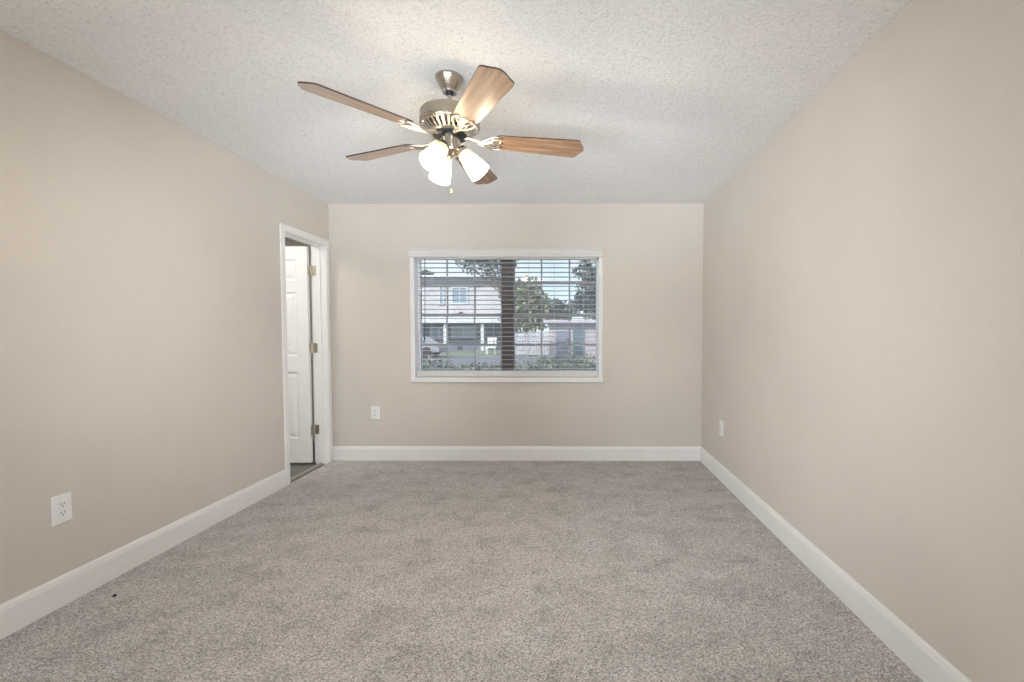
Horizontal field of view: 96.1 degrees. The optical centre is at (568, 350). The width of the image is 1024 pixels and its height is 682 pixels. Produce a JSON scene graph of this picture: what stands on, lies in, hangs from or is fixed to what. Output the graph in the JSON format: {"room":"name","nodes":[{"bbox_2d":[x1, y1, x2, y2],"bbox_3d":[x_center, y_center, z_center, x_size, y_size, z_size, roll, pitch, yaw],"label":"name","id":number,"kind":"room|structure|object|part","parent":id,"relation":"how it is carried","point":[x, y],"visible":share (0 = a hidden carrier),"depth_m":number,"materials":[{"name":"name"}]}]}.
{"room":"empty bedroom","nodes":[
{"label":"empty bedroom","id":0,"kind":"room"},
{"bbox_2d":[0,29,332,603],"bbox_3d":[-2.342,0.000,1.661,0.120,2.560,5.404,0,2,0],"label":"wall","id":1,"kind":"structure","parent":0,"point":[141,366],"depth_m":2.32,"materials":[{"name":"beige paint"}]},
{"bbox_2d":[50,492,71,526],"bbox_3d":[-2.276,0.712,2.052,0.009,0.129,0.083,0,2,0],"label":"wall outlet","id":2,"kind":"object","parent":1,"relation":"attached to","point":[60,505],"visible":1,"depth_m":2.05,"materials":[{"name":"white plastic"}]},
{"bbox_2d":[58,501,66,507],"bbox_3d":[-2.273,0.693,2.051,0.003,0.025,0.034,0,2,0],"label":"receptacle","id":3,"kind":"object","parent":2,"relation":"attached to","point":[61,504],"depth_m":2.05,"materials":[{"name":"white plastic"}]},
{"bbox_2d":[59,509,66,516],"bbox_3d":[-2.273,0.732,2.052,0.003,0.025,0.034,0,2,0],"label":"receptacle","id":4,"kind":"object","parent":2,"relation":"attached to","point":[62,512],"depth_m":2.05,"materials":[{"name":"white plastic"}]},
{"bbox_2d":[0,469,286,639],"bbox_3d":[-2.276,1.106,1.329,0.015,0.135,4.658,0,2,0],"label":"baseboard","id":5,"kind":"structure","parent":1,"relation":"attached to","point":[16,613],"depth_m":2.31,"materials":[{"name":"white wood"}]},
{"bbox_2d":[285,246,318,462],"bbox_3d":[-2.686,0.049,4.265,0.657,2.014,0.167,0,2,0],"label":"door","id":6,"kind":"structure","parent":1,"relation":"in","point":[298,269],"depth_m":4.25,"materials":[{"name":"white paint"}]},
{"bbox_3d":[-2.722,-0.006,4.263,0.398,1.660,0.034,0,2,0],"label":"panel","id":7,"kind":"part","parent":6,"relation":"part of","materials":[{"name":"white paint"}]},
{"bbox_2d":[279,223,332,484],"bbox_3d":[-2.268,0.029,3.982,0.013,2.090,0.718,0,2,0],"label":"trim","id":8,"kind":"structure","parent":1,"relation":"attached to","point":[282,227],"depth_m":3.67,"materials":[{"name":"white wood"}]},
{"bbox_2d":[290,462,322,481],"bbox_3d":[-2.339,1.078,4.021,0.041,0.016,0.604,0,2,0],"label":"trim","id":9,"kind":"structure","parent":1,"relation":"attached to","point":[321,463],"depth_m":4.03,"materials":[{"name":"beige wood"}]},
{"bbox_2d":[285,231,328,463],"bbox_3d":[-2.333,0.054,3.983,0.126,2.065,0.644,0,2,0],"label":"trim","id":10,"kind":"structure","parent":1,"relation":"attached to","point":[318,250],"depth_m":4.28,"materials":[{"name":"white wood"}]},
{"bbox_2d":[311,249,315,461],"bbox_3d":[-2.401,0.029,3.982,0.013,2.090,0.718,0,2,0],"label":"trim","id":11,"kind":"structure","parent":1,"relation":"attached to","point":[311,249],"depth_m":4.29,"materials":[{"name":"white wood"}]},
{"bbox_2d":[285,237,314,440],"bbox_3d":[-3.386,-0.133,5.261,1.992,2.560,0.100,0,2,0],"label":"wall","id":12,"kind":"structure","parent":0,"point":[288,242],"depth_m":5.20,"materials":[{"name":"paint"}]},
{"bbox_2d":[290,441,322,482],"bbox_3d":[-3.312,1.148,3.807,1.950,0.108,2.900,0,2,0],"label":"floor","id":13,"kind":"structure","parent":0,"point":[295,468],"depth_m":4.21,"materials":[{"name":"grey plastic"}]},
{"bbox_2d":[0,0,911,203],"bbox_3d":[-0.512,-1.354,1.610,3.780,0.150,5.714,0,2,0],"label":"ceiling","id":14,"kind":"structure","parent":0,"point":[665,101],"depth_m":2.14,"materials":[{"name":"white paint"}]},
{"bbox_2d":[297,65,583,193],"bbox_3d":[-0.549,-1.025,2.228,1.247,0.552,1.227,0,2,0],"label":"ceiling fan","id":15,"kind":"object","parent":14,"relation":"hanging from","point":[450,122],"visible":1,"depth_m":2.11,"materials":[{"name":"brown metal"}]},
{"bbox_3d":[-0.859,-1.002,1.866,0.140,0.006,0.448,18,13,40],"label":"blade","id":16,"kind":"part","parent":15,"relation":"part of","materials":[{"name":"brown wood"}]},
{"bbox_3d":[-0.965,-1.020,2.363,0.448,0.006,0.140,1,14,24],"label":"blade","id":17,"kind":"part","parent":15,"relation":"part of","materials":[{"name":"brown wood"}]},
{"bbox_3d":[-0.609,-0.899,2.099,0.105,0.127,0.105,1,-39,23],"label":"lamp shade","id":18,"kind":"part","parent":15,"relation":"part of","materials":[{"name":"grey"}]},
{"bbox_3d":[-0.606,-0.908,2.106,0.054,0.099,0.054,1,-39,23],"label":"bulb","id":19,"kind":"part","parent":15,"relation":"part of","materials":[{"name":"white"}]},
{"bbox_3d":[-0.629,-0.905,2.272,0.105,0.127,0.105,-2,44,-37],"label":"lamp shade","id":20,"kind":"part","parent":15,"relation":"part of","materials":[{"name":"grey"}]},
{"bbox_2d":[438,140,448,150],"bbox_3d":[-0.588,-0.961,2.145,0.062,0.048,0.062,1,-39,23],"label":"socket","id":21,"kind":"object","parent":15,"relation":"attached to","point":[445,142],"depth_m":2.12,"materials":[{"name":"silver metal"}]},
{"bbox_2d":[456,145,467,156],"bbox_3d":[-0.521,-0.963,2.195,0.062,0.048,0.062,-41,6,-4],"label":"socket","id":22,"kind":"object","parent":15,"relation":"attached to","point":[462,150],"depth_m":2.17,"materials":[{"name":"silver metal"}]},
{"bbox_3d":[-0.470,-0.903,2.203,0.105,0.127,0.105,-41,6,-4],"label":"lamp shade","id":23,"kind":"part","parent":15,"relation":"part of","materials":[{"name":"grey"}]},
{"bbox_3d":[-0.524,-1.030,2.618,0.140,0.006,0.448,-12,1,6],"label":"blade","id":24,"kind":"part","parent":15,"relation":"part of","materials":[{"name":"brown wood"}]},
{"bbox_3d":[-0.353,-1.000,1.813,0.140,0.006,0.448,13,-4,-30],"label":"blade","id":25,"kind":"part","parent":15,"relation":"part of","materials":[{"name":"brown wood"}]},
{"bbox_3d":[-0.146,-1.017,2.277,0.448,0.006,0.140,0,-10,-12],"label":"blade","id":26,"kind":"part","parent":15,"relation":"part of","materials":[{"name":"brown wood"}]},
{"bbox_2d":[0,461,922,681],"bbox_3d":[-0.512,1.220,1.700,3.540,0.120,5.404,0,2,0],"label":"floor","id":27,"kind":"structure","parent":0,"point":[349,571],"depth_m":2.14,"materials":[{"name":"carpet"}]},
{"bbox_2d":[328,204,703,446],"bbox_3d":[-0.502,-0.102,4.435,3.780,2.560,0.160,0,2,0],"label":"wall","id":28,"kind":"structure","parent":0,"point":[649,393],"depth_m":4.35,"materials":[{"name":"beige paint"}]},
{"bbox_2d":[371,406,379,419],"bbox_3d":[-1.857,0.601,4.381,0.083,0.129,0.009,0,2,0],"label":"wall outlet","id":29,"kind":"object","parent":28,"relation":"attached to","point":[375,410],"visible":1,"depth_m":4.38,"materials":[{"name":"white plastic"}]},
{"bbox_2d":[410,257,602,376],"bbox_3d":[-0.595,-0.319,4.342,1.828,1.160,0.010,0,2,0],"label":"trim","id":30,"kind":"structure","parent":28,"relation":"attached to","point":[411,258],"depth_m":4.34,"materials":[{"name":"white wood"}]},
{"bbox_2d":[411,377,602,381],"bbox_3d":[-0.592,0.279,4.413,1.833,0.045,0.136,0,2,0],"label":"window sill","id":31,"kind":"structure","parent":28,"relation":"attached to","point":[413,379],"depth_m":4.35,"materials":[{"name":"white wood"}]},
{"bbox_2d":[418,257,597,369],"bbox_3d":[-0.592,-0.336,4.468,1.764,1.185,0.067,0,2,0],"label":"window","id":32,"kind":"structure","parent":28,"relation":"in","point":[504,322],"depth_m":4.46,"materials":[{"name":"white plastic"}]},
{"bbox_3d":[-1.057,-0.616,4.478,0.810,0.567,0.020,0,2,0],"label":"sash","id":33,"kind":"part","parent":32,"relation":"part of","materials":[{"name":"glass"}]},
{"bbox_3d":[-1.057,-0.067,4.476,0.810,0.577,0.023,0,2,0],"label":"sash","id":34,"kind":"part","parent":32,"relation":"part of","materials":[{"name":"grey metal"}]},
{"bbox_2d":[408,248,602,376],"bbox_3d":[-0.599,-0.353,4.373,1.835,1.216,0.096,0,2,0],"label":"window blind","id":35,"kind":"object","parent":32,"relation":"attached to","point":[424,254],"visible":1,"depth_m":4.38,"materials":[{"name":"white plastic"}]},
{"bbox_3d":[-1.320,-0.336,4.397,0.002,1.070,0.055,0,2,0],"label":"ladder cord","id":36,"kind":"part","parent":35,"relation":"part of","materials":[{"name":"white fabric"}]},
{"bbox_3d":[-0.910,-0.336,4.396,0.002,1.070,0.055,0,2,0],"label":"ladder cord","id":37,"kind":"part","parent":35,"relation":"part of","materials":[{"name":"white fabric"}]},
{"bbox_3d":[-0.725,-0.336,4.395,0.002,1.070,0.055,0,2,0],"label":"ladder cord","id":38,"kind":"part","parent":35,"relation":"part of","materials":[{"name":"grey fabric"}]},
{"bbox_3d":[-0.589,-0.891,4.373,1.712,0.050,0.057,0,2,0],"label":"head rail","id":39,"kind":"part","parent":35,"relation":"part of","materials":[{"name":"white plastic"}]},
{"bbox_3d":[-0.593,0.225,4.415,1.744,0.057,0.052,0,2,0],"label":"rail","id":40,"kind":"part","parent":35,"relation":"part of","materials":[{"name":"white plastic"}]},
{"bbox_3d":[-0.140,-0.336,4.393,0.002,1.070,0.055,0,2,0],"label":"ladder cord","id":41,"kind":"part","parent":35,"relation":"part of","materials":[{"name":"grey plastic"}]},
{"bbox_3d":[-0.132,-0.616,4.475,0.820,0.567,0.020,0,2,0],"label":"sash","id":42,"kind":"part","parent":32,"relation":"part of","materials":[{"name":"glass"}]},
{"bbox_3d":[-0.132,-0.067,4.473,0.820,0.577,0.023,0,2,0],"label":"sash","id":43,"kind":"part","parent":32,"relation":"part of","materials":[{"name":"grey metal"}]},
{"bbox_2d":[333,446,699,460],"bbox_3d":[-0.503,0.993,4.388,3.540,0.135,0.015,0,2,0],"label":"baseboard","id":44,"kind":"structure","parent":28,"relation":"attached to","point":[340,453],"depth_m":4.38,"materials":[{"name":"white wood"}]},
{"bbox_2d":[701,0,1023,681],"bbox_3d":[1.318,0.001,1.649,0.120,2.560,5.404,0,2,0],"label":"wall","id":45,"kind":"structure","parent":0,"point":[863,312],"depth_m":1.75,"materials":[{"name":"beige paint"}]},
{"bbox_2d":[719,420,723,436],"bbox_3d":[1.261,0.646,3.784,0.009,0.129,0.083,0,2,0],"label":"wall outlet","id":46,"kind":"object","parent":45,"relation":"attached to","point":[721,421],"visible":1,"depth_m":3.77,"materials":[{"name":"white plastic"}]},
{"bbox_2d":[700,447,971,681],"bbox_3d":[1.250,1.093,1.689,0.015,0.135,5.404,0,2,0],"label":"baseboard","id":47,"kind":"structure","parent":45,"relation":"attached to","point":[916,653],"depth_m":2.00,"materials":[{"name":"white wood"}]},
{"label":"outside","id":48,"kind":"structure","parent":0,"visible":0},
{"bbox_2d":[438,340,548,355],"bbox_3d":[-9.835,-0.229,47.317,100.000,0.300,85.484,0,2,0],"label":"ground","id":49,"kind":"structure","parent":48,"point":[450,353],"depth_m":30.97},
{"bbox_2d":[422,269,433,274],"bbox_3d":[-15.028,-4.434,47.923,1.911,8.160,1.003,0,2,0],"label":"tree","id":50,"kind":"object","parent":49,"relation":"on","point":[426,270],"visible":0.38,"depth_m":47.62,"materials":[{"name":"green plant"}]},
{"bbox_2d":[422,275,517,349],"bbox_3d":[-14.375,-3.277,39.456,19.973,6.374,10.000,0,2,0],"label":"apartment building","id":51,"kind":"structure","parent":49,"relation":"on","point":[435,322],"depth_m":34.92,"materials":[{"name":"paint"}]},
{"bbox_3d":[-10.337,-1.367,36.398,1.225,0.766,0.035,0,2,0],"label":"pane","id":52,"kind":"part","parent":51,"relation":"part of","materials":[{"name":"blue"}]},
{"bbox_3d":[-9.729,-4.185,34.891,0.230,1.302,0.035,0,2,0],"label":"pane","id":53,"kind":"part","parent":51,"relation":"part of","materials":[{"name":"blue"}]},
{"bbox_3d":[-9.537,-1.011,35.240,0.240,2.157,0.240,0,2,0],"label":"post","id":54,"kind":"part","parent":51,"relation":"part of","materials":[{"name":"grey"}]},
{"bbox_3d":[-8.351,-4.184,34.886,1.072,1.149,0.035,0,2,0],"label":"pane","id":55,"kind":"part","parent":51,"relation":"part of","materials":[{"name":"blue"}]},
{"bbox_3d":[-8.384,-1.443,36.389,1.762,0.766,0.035,0,2,0],"label":"pane","id":56,"kind":"part","parent":51,"relation":"part of","materials":[{"name":"blue"}]},
{"bbox_3d":[-6.665,-1.011,35.230,0.240,2.157,0.240,0,2,0],"label":"post","id":57,"kind":"part","parent":51,"relation":"part of","materials":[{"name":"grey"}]},
{"bbox_3d":[-5.934,-0.900,36.383,0.842,1.850,0.100,0,2,0],"label":"doorway","id":58,"kind":"part","parent":51,"relation":"part of","materials":[{"name":"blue paint"}]},
{"bbox_2d":[455,260,518,294],"bbox_3d":[-3.043,-1.726,16.954,2.395,5.039,1.108,0,2,0],"label":"tree","id":59,"kind":"object","parent":49,"relation":"on","point":[465,265],"visible":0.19,"depth_m":16.90,"materials":[{"name":"green plant"}]},
{"bbox_2d":[486,338,496,354],"bbox_3d":[-5.037,-0.269,29.611,0.640,1.090,0.725,0,2,0],"label":"garden chair","id":60,"kind":"object","parent":49,"relation":"on","point":[491,339],"visible":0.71,"depth_m":29.79,"materials":[{"name":"white plastic"}]},
{"bbox_3d":[-5.036,-0.512,29.867,0.600,0.623,0.195,0,2,0],"label":"backrest","id":61,"kind":"part","parent":60,"relation":"part of","materials":[{"name":"white plastic"}]},
{"bbox_2d":[496,275,552,331],"bbox_3d":[-2.944,-2.388,30.950,3.967,5.326,2.485,0,2,0],"label":"broad tree","id":62,"kind":"object","parent":49,"relation":"on","point":[523,322],"visible":0.56,"depth_m":30.52,"materials":[{"name":"green plant"}]},
{"bbox_2d":[515,333,548,354],"bbox_3d":[-2.469,-0.379,27.549,3.009,1.363,0.070,0,2,0],"label":"fence","id":63,"kind":"object","parent":49,"relation":"on","point":[516,334],"visible":0.43,"depth_m":27.51,"materials":[{"name":"white wood"}]},
{"bbox_2d":[539,298,573,321],"bbox_3d":[-1.419,-2.343,39.912,4.223,4.573,2.436,0,2,0],"label":"tree","id":64,"kind":"object","parent":49,"relation":"on","point":[556,302],"visible":0.27,"depth_m":39.53,"materials":[{"name":"green plant"}]},
{"bbox_2d":[565,260,595,319],"bbox_3d":[1.597,-2.810,28.866,3.761,6.324,2.063,0,2,0],"label":"tree","id":65,"kind":"object","parent":49,"relation":"on","point":[580,265],"visible":0.25,"depth_m":28.59,"materials":[{"name":"green plant"}]},
{"bbox_3d":[-1.724,1.085,7.509,6.500,0.020,5.884,0,2,0],"label":"planting bed","id":66,"kind":"object","parent":49,"relation":"on","visible":0},
{"bbox_2d":[423,351,595,369],"bbox_3d":[-1.244,0.519,9.223,4.620,1.027,0.876,0,2,0],"label":"hedge","id":67,"kind":"object","parent":66,"relation":"on","point":[578,363],"visible":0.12,"depth_m":9.14,"materials":[{"name":"green plant"}]},
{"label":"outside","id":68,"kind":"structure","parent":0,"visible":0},
{"bbox_2d":[423,356,595,369],"bbox_3d":[-9.927,0.592,20.821,100.000,0.020,12.500,0,2,0],"label":"road","id":69,"kind":"structure","parent":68,"point":[456,362],"depth_m":21.88,"materials":[{"name":"grey asphalt"}]},
{"bbox_2d":[422,337,446,357],"bbox_3d":[-9.091,-0.205,26.042,3.975,1.187,1.800,0,2,0],"label":"parked car","id":70,"kind":"object","parent":69,"relation":"on","point":[425,353],"visible":0.32,"depth_m":25.20,"materials":[{"name":"silver metal"}]},
{"bbox_2d":[543,320,595,362],"bbox_3d":[2.561,-0.469,22.939,7.450,1.983,4.500,0,2,0],"label":"building","id":71,"kind":"structure","parent":69,"relation":"on","point":[558,323],"depth_m":20.97,"materials":[{"name":"paint"}]},
{"bbox_2d":[556,331,568,357],"bbox_3d":[-0.278,-0.268,20.991,0.643,1.225,0.070,0,2,0],"label":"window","id":72,"kind":"structure","parent":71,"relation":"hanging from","point":[558,353],"depth_m":20.96,"materials":[{"name":"grey glass"}]},
{"bbox_3d":[0.435,-0.234,20.984,0.505,1.659,0.080,0,2,0],"label":"door","id":73,"kind":"part","parent":71,"relation":"part of","materials":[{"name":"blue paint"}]}
]}

